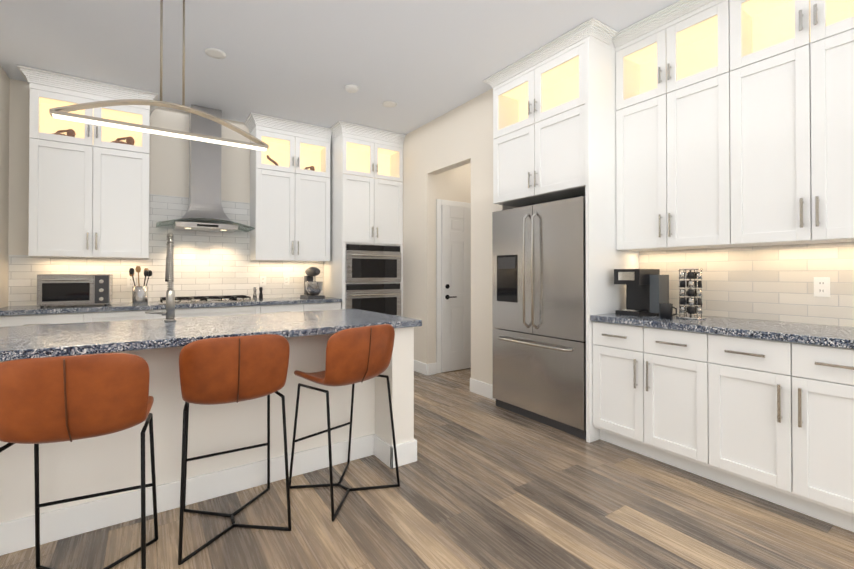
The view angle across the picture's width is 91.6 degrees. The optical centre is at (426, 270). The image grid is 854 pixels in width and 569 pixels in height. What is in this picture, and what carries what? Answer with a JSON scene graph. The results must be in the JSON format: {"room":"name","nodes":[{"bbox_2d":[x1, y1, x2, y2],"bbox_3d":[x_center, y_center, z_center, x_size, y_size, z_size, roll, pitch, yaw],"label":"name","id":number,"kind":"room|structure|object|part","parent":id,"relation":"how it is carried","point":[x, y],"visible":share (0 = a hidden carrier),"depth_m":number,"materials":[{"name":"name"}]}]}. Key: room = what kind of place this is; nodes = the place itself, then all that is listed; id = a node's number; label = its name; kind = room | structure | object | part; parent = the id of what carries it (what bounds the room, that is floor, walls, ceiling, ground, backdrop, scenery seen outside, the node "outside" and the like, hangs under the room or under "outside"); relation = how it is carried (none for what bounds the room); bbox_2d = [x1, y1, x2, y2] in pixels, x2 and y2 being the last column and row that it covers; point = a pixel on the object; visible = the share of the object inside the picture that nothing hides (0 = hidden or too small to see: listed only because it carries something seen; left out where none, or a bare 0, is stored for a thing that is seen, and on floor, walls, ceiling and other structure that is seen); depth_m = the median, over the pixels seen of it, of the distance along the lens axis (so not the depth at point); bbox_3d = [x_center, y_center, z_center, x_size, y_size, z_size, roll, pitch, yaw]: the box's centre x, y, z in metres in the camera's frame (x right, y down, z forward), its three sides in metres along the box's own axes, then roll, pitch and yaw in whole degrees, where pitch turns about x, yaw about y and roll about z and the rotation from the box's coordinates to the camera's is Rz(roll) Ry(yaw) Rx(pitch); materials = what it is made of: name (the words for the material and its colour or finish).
{"room":"kitchen","nodes":[
{"label":"kitchen","id":0,"kind":"room"},
{"bbox_2d":[0,66,9,307],"bbox_3d":[-3.523,-0.266,3.232,0.120,3.000,1.300,0,-1,-34],"label":"wall","id":1,"kind":"structure","parent":0,"point":[4,144],"depth_m":3.69,"materials":[{"name":"beige paint"}]},
{"bbox_2d":[8,79,323,295],"bbox_3d":[-2.370,-0.254,4.850,6.800,3.000,0.100,0,-1,-34],"label":"wall","id":2,"kind":"structure","parent":0,"point":[168,165],"depth_m":4.46,"materials":[{"name":"beige paint"}]},
{"bbox_2d":[17,65,157,258],"bbox_3d":[-3.201,-0.939,3.995,1.016,1.637,0.395,0,-1,-34],"label":"upper cabinet","id":3,"kind":"object","parent":2,"relation":"attached to","point":[88,190],"visible":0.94,"depth_m":3.88,"materials":[{"name":"white wood"}]},
{"bbox_2d":[52,129,75,136],"bbox_3d":[-3.409,-1.255,3.882,0.189,0.150,0.068,0,-1,-34],"label":"sculpture","id":4,"kind":"object","parent":3,"relation":"in","point":[70,132],"depth_m":3.89,"materials":[{"name":"brown wood"}]},
{"bbox_2d":[112,136,134,144],"bbox_3d":[-3.036,-1.260,4.133,0.206,0.163,0.074,0,-1,-34],"label":"sculpture","id":5,"kind":"object","parent":3,"relation":"in","point":[126,139],"depth_m":4.14,"materials":[{"name":"brown wood"}]},
{"bbox_2d":[8,194,322,305],"bbox_3d":[-2.597,-0.236,4.632,2.970,1.140,0.008,0,-1,-34],"label":"wall tile","id":6,"kind":"structure","parent":2,"relation":"attached to","point":[207,263],"depth_m":4.58,"materials":[{"name":"white tile"}]},
{"bbox_2d":[127,276,135,287],"bbox_3d":[-3.066,0.122,4.304,0.070,0.114,0.008,0,-1,-34],"label":"electrical outlet","id":7,"kind":"object","parent":6,"relation":"attached to","point":[130,283],"visible":0.9,"depth_m":4.30,"materials":[{"name":"white plastic"}]},
{"bbox_2d":[260,276,265,285],"bbox_3d":[-1.987,0.128,5.030,0.070,0.114,0.008,0,-1,-34],"label":"electrical outlet","id":8,"kind":"object","parent":6,"relation":"attached to","point":[262,280],"visible":1,"depth_m":5.03,"materials":[{"name":"white plastic"}]},
{"bbox_2d":[284,276,288,284],"bbox_3d":[-1.754,0.129,5.186,0.070,0.114,0.008,0,-1,-34],"label":"electrical outlet","id":9,"kind":"object","parent":6,"relation":"attached to","point":[286,280],"visible":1,"depth_m":5.18,"materials":[{"name":"white plastic"}]},
{"bbox_2d":[156,104,254,232],"bbox_3d":[-2.385,-1.096,4.484,0.900,1.316,0.497,0,-1,-34],"label":"range hood","id":10,"kind":"object","parent":2,"relation":"attached to","point":[205,212],"visible":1,"depth_m":4.45,"materials":[{"name":"silver metal"}]},
{"bbox_2d":[244,112,331,261],"bbox_3d":[-1.669,-0.931,5.025,0.948,1.637,0.395,0,-1,-34],"label":"upper cabinet","id":11,"kind":"object","parent":2,"relation":"attached to","point":[289,207],"visible":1,"depth_m":4.92,"materials":[{"name":"white wood"}]},
{"bbox_2d":[267,155,278,165],"bbox_3d":[-1.838,-1.264,4.939,0.145,0.183,0.072,0,-1,-34],"label":"sculpture","id":12,"kind":"object","parent":11,"relation":"in","point":[270,159],"depth_m":4.91,"materials":[{"name":"brown wood"}]},
{"bbox_2d":[305,166,314,170],"bbox_3d":[-1.483,-1.238,5.177,0.172,0.136,0.061,0,-1,-34],"label":"sculpture","id":13,"kind":"object","parent":11,"relation":"in","point":[312,168],"depth_m":5.19,"materials":[{"name":"brown"}]},
{"bbox_2d":[0,0,678,134],"bbox_3d":[-0.264,-1.803,1.730,6.800,0.050,7.650,0,-1,-34],"label":"ceiling","id":14,"kind":"structure","parent":0,"point":[420,63],"depth_m":3.28,"materials":[{"name":"white paint"}]},
{"bbox_2d":[49,0,268,150],"bbox_3d":[-1.466,-1.273,2.393,1.054,0.994,0.180,0,-1,-34],"label":"pendant light","id":15,"kind":"object","parent":14,"relation":"hanging from","point":[60,112],"visible":1,"depth_m":2.36,"materials":[{"name":"silver metal"}]},
{"bbox_2d":[205,48,225,58],"bbox_3d":[-1.718,-1.761,3.372,0.156,0.007,0.154,0,-1,-34],"label":"recessed light","id":16,"kind":"object","parent":14,"relation":"in","point":[215,53],"visible":1,"depth_m":3.37,"materials":[{"name":"white plastic"}]},
{"bbox_2d":[345,84,357,92],"bbox_3d":[-0.725,-1.743,3.992,0.130,0.034,0.130,0,-1,-34],"label":"smoke detector","id":17,"kind":"object","parent":14,"relation":"attached to","point":[350,88],"visible":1,"depth_m":3.96,"materials":[{"name":"white plastic"}]},
{"bbox_2d":[382,101,396,106],"bbox_3d":[-0.396,-1.753,4.382,0.156,0.007,0.154,0,-1,-34],"label":"recessed light","id":18,"kind":"object","parent":14,"relation":"in","point":[389,103],"visible":0.98,"depth_m":4.37,"materials":[{"name":"white plastic"}]},
{"bbox_2d":[0,368,853,568],"bbox_3d":[-0.264,1.247,1.706,6.800,0.050,7.650,0,-1,-34],"label":"floor","id":19,"kind":"structure","parent":0,"point":[486,483],"depth_m":2.04,"materials":[{"name":"brown wood"}]},
{"bbox_2d":[0,313,83,326],"bbox_3d":[-3.409,0.802,3.702,0.595,0.870,0.627,0,-1,-34],"label":"base cabinet","id":20,"kind":"object","parent":19,"relation":"on","point":[36,319],"depth_m":3.46,"materials":[{"name":"white wood"}]},
{"bbox_2d":[0,353,157,568],"bbox_3d":[-1.308,0.755,1.587,0.458,0.931,0.472,0,0,-26],"label":"stool","id":21,"kind":"object","parent":19,"relation":"on","point":[57,399],"visible":1,"depth_m":1.43,"materials":[{"name":"leather"}]},
{"bbox_3d":[-1.309,0.457,1.591,0.480,0.348,0.470,0,0,-26],"label":"seat","id":22,"kind":"part","parent":21,"relation":"part of","materials":[{"name":"leather"}]},
{"bbox_2d":[84,310,155,322],"bbox_3d":[-2.979,0.805,3.990,0.560,0.870,0.627,0,-1,-34],"label":"base cabinet","id":23,"kind":"object","parent":19,"relation":"on","point":[136,314],"depth_m":3.75,"materials":[{"name":"white wood"}]},
{"bbox_2d":[0,327,416,555],"bbox_3d":[-1.526,0.791,2.279,2.872,0.870,0.976,0,-1,-34],"label":"kitchen island","id":24,"kind":"object","parent":19,"relation":"on","point":[87,466],"visible":0.62,"depth_m":2.21,"materials":[{"name":"white paint"}]},
{"bbox_2d":[0,309,421,361],"bbox_3d":[-1.524,0.336,2.284,2.905,0.040,1.035,0,-1,-34],"label":"island countertop","id":25,"kind":"structure","parent":24,"relation":"on","point":[42,341],"depth_m":2.21,"materials":[{"name":"stone"}]},
{"bbox_2d":[145,233,175,321],"bbox_3d":[-1.699,0.038,2.650,0.163,0.562,0.226,0,-1,-34],"label":"faucet","id":26,"kind":"object","parent":25,"relation":"on","point":[169,312],"visible":1,"depth_m":2.60,"materials":[{"name":"silver metal"}]},
{"bbox_2d":[156,305,267,318],"bbox_3d":[-2.323,0.808,4.432,1.021,0.870,0.627,0,-1,-34],"label":"base cabinet","id":27,"kind":"object","parent":19,"relation":"on","point":[234,310],"depth_m":4.20,"materials":[{"name":"white wood"}]},
{"bbox_2d":[0,297,341,315],"bbox_3d":[-2.417,0.352,4.357,2.967,0.040,0.652,0,-1,-34],"label":"countertop","id":28,"kind":"structure","parent":27,"relation":"on","point":[36,309],"depth_m":3.87,"materials":[{"name":"stone"}]},
{"bbox_2d":[37,274,112,307],"bbox_3d":[-3.233,0.183,3.837,0.500,0.290,0.413,0,-1,-34],"label":"toaster oven","id":29,"kind":"object","parent":28,"relation":"on","point":[70,289],"visible":1,"depth_m":3.70,"materials":[{"name":"silver metal"}]},
{"bbox_2d":[129,266,151,303],"bbox_3d":[-2.836,0.145,4.112,0.191,0.370,0.172,0,-1,-34],"label":"utensil crock","id":30,"kind":"object","parent":28,"relation":"on","point":[139,294],"visible":1,"depth_m":4.06,"materials":[{"name":"silver metal"}]},
{"bbox_2d":[158,295,254,304],"bbox_3d":[-2.332,0.309,4.395,0.860,0.048,0.510,0,-1,-34],"label":"cooktop","id":31,"kind":"object","parent":28,"relation":"in","point":[208,299],"visible":0.94,"depth_m":4.33,"materials":[{"name":"silver metal"}]},
{"bbox_2d":[253,287,262,298],"bbox_3d":[-1.957,0.266,4.805,0.111,0.140,0.044,0,0,-7],"label":"salt","id":32,"kind":"object","parent":28,"relation":"on","point":[260,293],"visible":1,"depth_m":4.79,"materials":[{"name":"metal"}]},
{"bbox_2d":[300,267,324,298],"bbox_3d":[-1.384,0.148,5.029,0.210,0.380,0.360,0,-1,-34],"label":"stand mixer","id":33,"kind":"object","parent":28,"relation":"on","point":[313,287],"visible":1,"depth_m":4.93,"materials":[{"name":"grey metal"}]},
{"bbox_2d":[178,334,290,564],"bbox_3d":[-0.943,0.759,2.020,0.458,0.931,0.472,0,-1,-31],"label":"stool","id":34,"kind":"object","parent":19,"relation":"on","point":[221,370],"visible":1,"depth_m":1.85,"materials":[{"name":"leather"}]},
{"bbox_3d":[-0.944,0.460,2.024,0.480,0.348,0.470,0,-1,-31],"label":"seat","id":35,"kind":"part","parent":34,"relation":"part of","materials":[{"name":"leather"}]},
{"bbox_2d":[268,304,303,312],"bbox_3d":[-1.759,0.811,4.811,0.460,0.870,0.627,0,-1,-34],"label":"base cabinet","id":36,"kind":"object","parent":19,"relation":"on","point":[283,307],"depth_m":4.57,"materials":[{"name":"white wood"}]},
{"bbox_2d":[304,302,340,310],"bbox_3d":[-1.405,0.813,5.049,0.513,0.870,0.627,0,-1,-34],"label":"base cabinet","id":37,"kind":"object","parent":19,"relation":"on","point":[333,305],"depth_m":4.81,"materials":[{"name":"white wood"}]},
{"bbox_2d":[289,324,399,520],"bbox_3d":[-0.466,0.761,2.334,0.472,0.931,0.458,0,-1,42],"label":"stool","id":38,"kind":"object","parent":19,"relation":"on","point":[357,355],"visible":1,"depth_m":2.19,"materials":[{"name":"leather"}]},
{"bbox_3d":[-0.467,0.463,2.338,0.470,0.348,0.480,0,-1,42],"label":"seat","id":39,"kind":"part","parent":38,"relation":"part of","materials":[{"name":"leather"}]},
{"bbox_2d":[324,121,405,316],"bbox_3d":[-0.839,-0.248,5.377,0.905,2.997,0.728,0,-1,-34],"label":"tall cabinet","id":40,"kind":"object","parent":19,"relation":"on","point":[363,268],"visible":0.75,"depth_m":5.16,"materials":[{"name":"white wood"}]},
{"bbox_2d":[492,196,585,438],"bbox_3d":[1.102,0.346,3.556,0.716,1.780,0.955,0,-1,-34],"label":"refrigerator","id":41,"kind":"object","parent":19,"relation":"on","point":[539,303],"visible":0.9,"depth_m":3.32,"materials":[{"name":"grey metal"}]},
{"bbox_2d":[482,18,638,442],"bbox_3d":[1.129,-0.262,3.562,0.705,2.997,1.153,0,-1,-34],"label":"cabinet","id":42,"kind":"object","parent":19,"relation":"on","point":[554,119],"visible":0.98,"depth_m":3.16,"materials":[{"name":"white wood"}]},
{"bbox_2d":[593,321,692,472],"bbox_3d":[1.669,0.795,2.820,0.627,0.870,0.800,0,-1,-34],"label":"base cabinet","id":43,"kind":"object","parent":19,"relation":"on","point":[643,376],"depth_m":2.67,"materials":[{"name":"white wood"}]},
{"bbox_2d":[590,313,853,348],"bbox_3d":[2.501,0.331,1.564,0.652,0.040,3.818,0,-1,-34],"label":"countertop","id":44,"kind":"structure","parent":43,"relation":"on","point":[825,335],"depth_m":2.34,"materials":[{"name":"stone"}]},
{"bbox_2d":[614,269,668,316],"bbox_3d":[1.544,0.157,2.993,0.272,0.330,0.255,0,-1,-34],"label":"coffee maker","id":45,"kind":"object","parent":44,"relation":"on","point":[647,291],"visible":0.94,"depth_m":2.94,"materials":[{"name":"black plastic"}]},
{"bbox_2d":[659,303,676,318],"bbox_3d":[1.585,0.270,2.728,0.080,0.100,0.109,0,-1,-34],"label":"mug","id":46,"kind":"object","parent":44,"relation":"on","point":[665,310],"visible":1,"depth_m":2.71,"materials":[{"name":"black ceramic"}]},
{"bbox_2d":[676,269,705,319],"bbox_3d":[1.754,0.155,2.764,0.170,0.330,0.170,0,-1,-34],"label":"pod carousel","id":47,"kind":"object","parent":44,"relation":"on","point":[690,292],"visible":1,"depth_m":2.72,"materials":[{"name":"silver metal"}]},
{"bbox_2d":[693,332,853,531],"bbox_3d":[2.065,0.791,2.231,0.627,0.870,0.861,0,-1,-34],"label":"base cabinet","id":48,"kind":"object","parent":19,"relation":"on","point":[772,421],"depth_m":2.11,"materials":[{"name":"white wood"}]},
{"bbox_2d":[403,100,470,363],"bbox_3d":[-0.058,-0.252,5.139,0.120,3.000,2.000,0,-1,-34],"label":"wall","id":49,"kind":"structure","parent":0,"point":[419,242],"depth_m":5.00,"materials":[{"name":"beige paint"}]},
{"bbox_2d":[414,360,428,374],"bbox_3d":[-0.151,1.181,5.147,0.019,0.135,0.566,0,-1,-34],"label":"baseboard","id":50,"kind":"structure","parent":49,"relation":"attached to","point":[420,367],"depth_m":5.00,"materials":[{"name":"white wood"}]},
{"bbox_2d":[470,378,495,400],"bbox_3d":[0.584,1.173,4.053,0.019,0.135,0.450,0,-1,-34],"label":"baseboard","id":51,"kind":"structure","parent":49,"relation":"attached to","point":[484,389],"depth_m":4.10,"materials":[{"name":"white wood"}]},
{"bbox_2d":[436,163,470,202],"bbox_3d":[0.540,-0.250,5.397,1.160,3.000,0.120,0,-1,-34],"label":"wall","id":52,"kind":"structure","parent":0,"point":[454,184],"depth_m":5.21,"materials":[{"name":"beige paint"}]},
{"bbox_2d":[436,199,470,373],"bbox_3d":[0.516,0.194,5.249,0.920,2.110,0.090,0,-1,-34],"label":"hall door","id":53,"kind":"structure","parent":52,"relation":"in","point":[453,285],"depth_m":5.13,"materials":[{"name":"white paint"}]},
{"bbox_2d":[471,88,517,384],"bbox_3d":[1.109,-0.257,4.443,1.280,3.000,0.460,0,-1,-34],"label":"wall","id":54,"kind":"structure","parent":0,"point":[483,207],"depth_m":4.13,"materials":[{"name":"beige paint"}]},
{"bbox_3d":[2.887,-0.273,2.354,0.860,3.000,4.990,0,-1,-34],"label":"wall","id":55,"kind":"structure","parent":0,"visible":0},
{"bbox_2d":[616,64,715,250],"bbox_3d":[1.795,-0.715,2.913,0.327,1.122,0.805,0,-1,-34],"label":"upper cabinet","id":56,"kind":"object","parent":55,"relation":"attached to","point":[666,132],"depth_m":2.84,"materials":[{"name":"white wood"}]},
{"bbox_2d":[639,242,853,326],"bbox_3d":[2.784,0.064,1.728,0.008,0.495,3.870,0,-1,-34],"label":"wall tiles","id":57,"kind":"structure","parent":55,"relation":"attached to","point":[773,283],"depth_m":2.63,"materials":[{"name":"white tile"}]},
{"bbox_2d":[814,277,829,296],"bbox_3d":[2.305,0.097,2.424,0.008,0.114,0.070,0,-1,-34],"label":"electrical outlet","id":58,"kind":"object","parent":57,"relation":"attached to","point":[821,286],"visible":1,"depth_m":2.42,"materials":[{"name":"white plastic"}]},
{"bbox_2d":[716,12,853,247],"bbox_3d":[2.193,-0.720,2.320,0.327,1.122,0.866,0,-1,-34],"label":"upper cabinet","id":59,"kind":"object","parent":55,"relation":"attached to","point":[734,123],"depth_m":2.31,"materials":[{"name":"white wood"}]}
]}

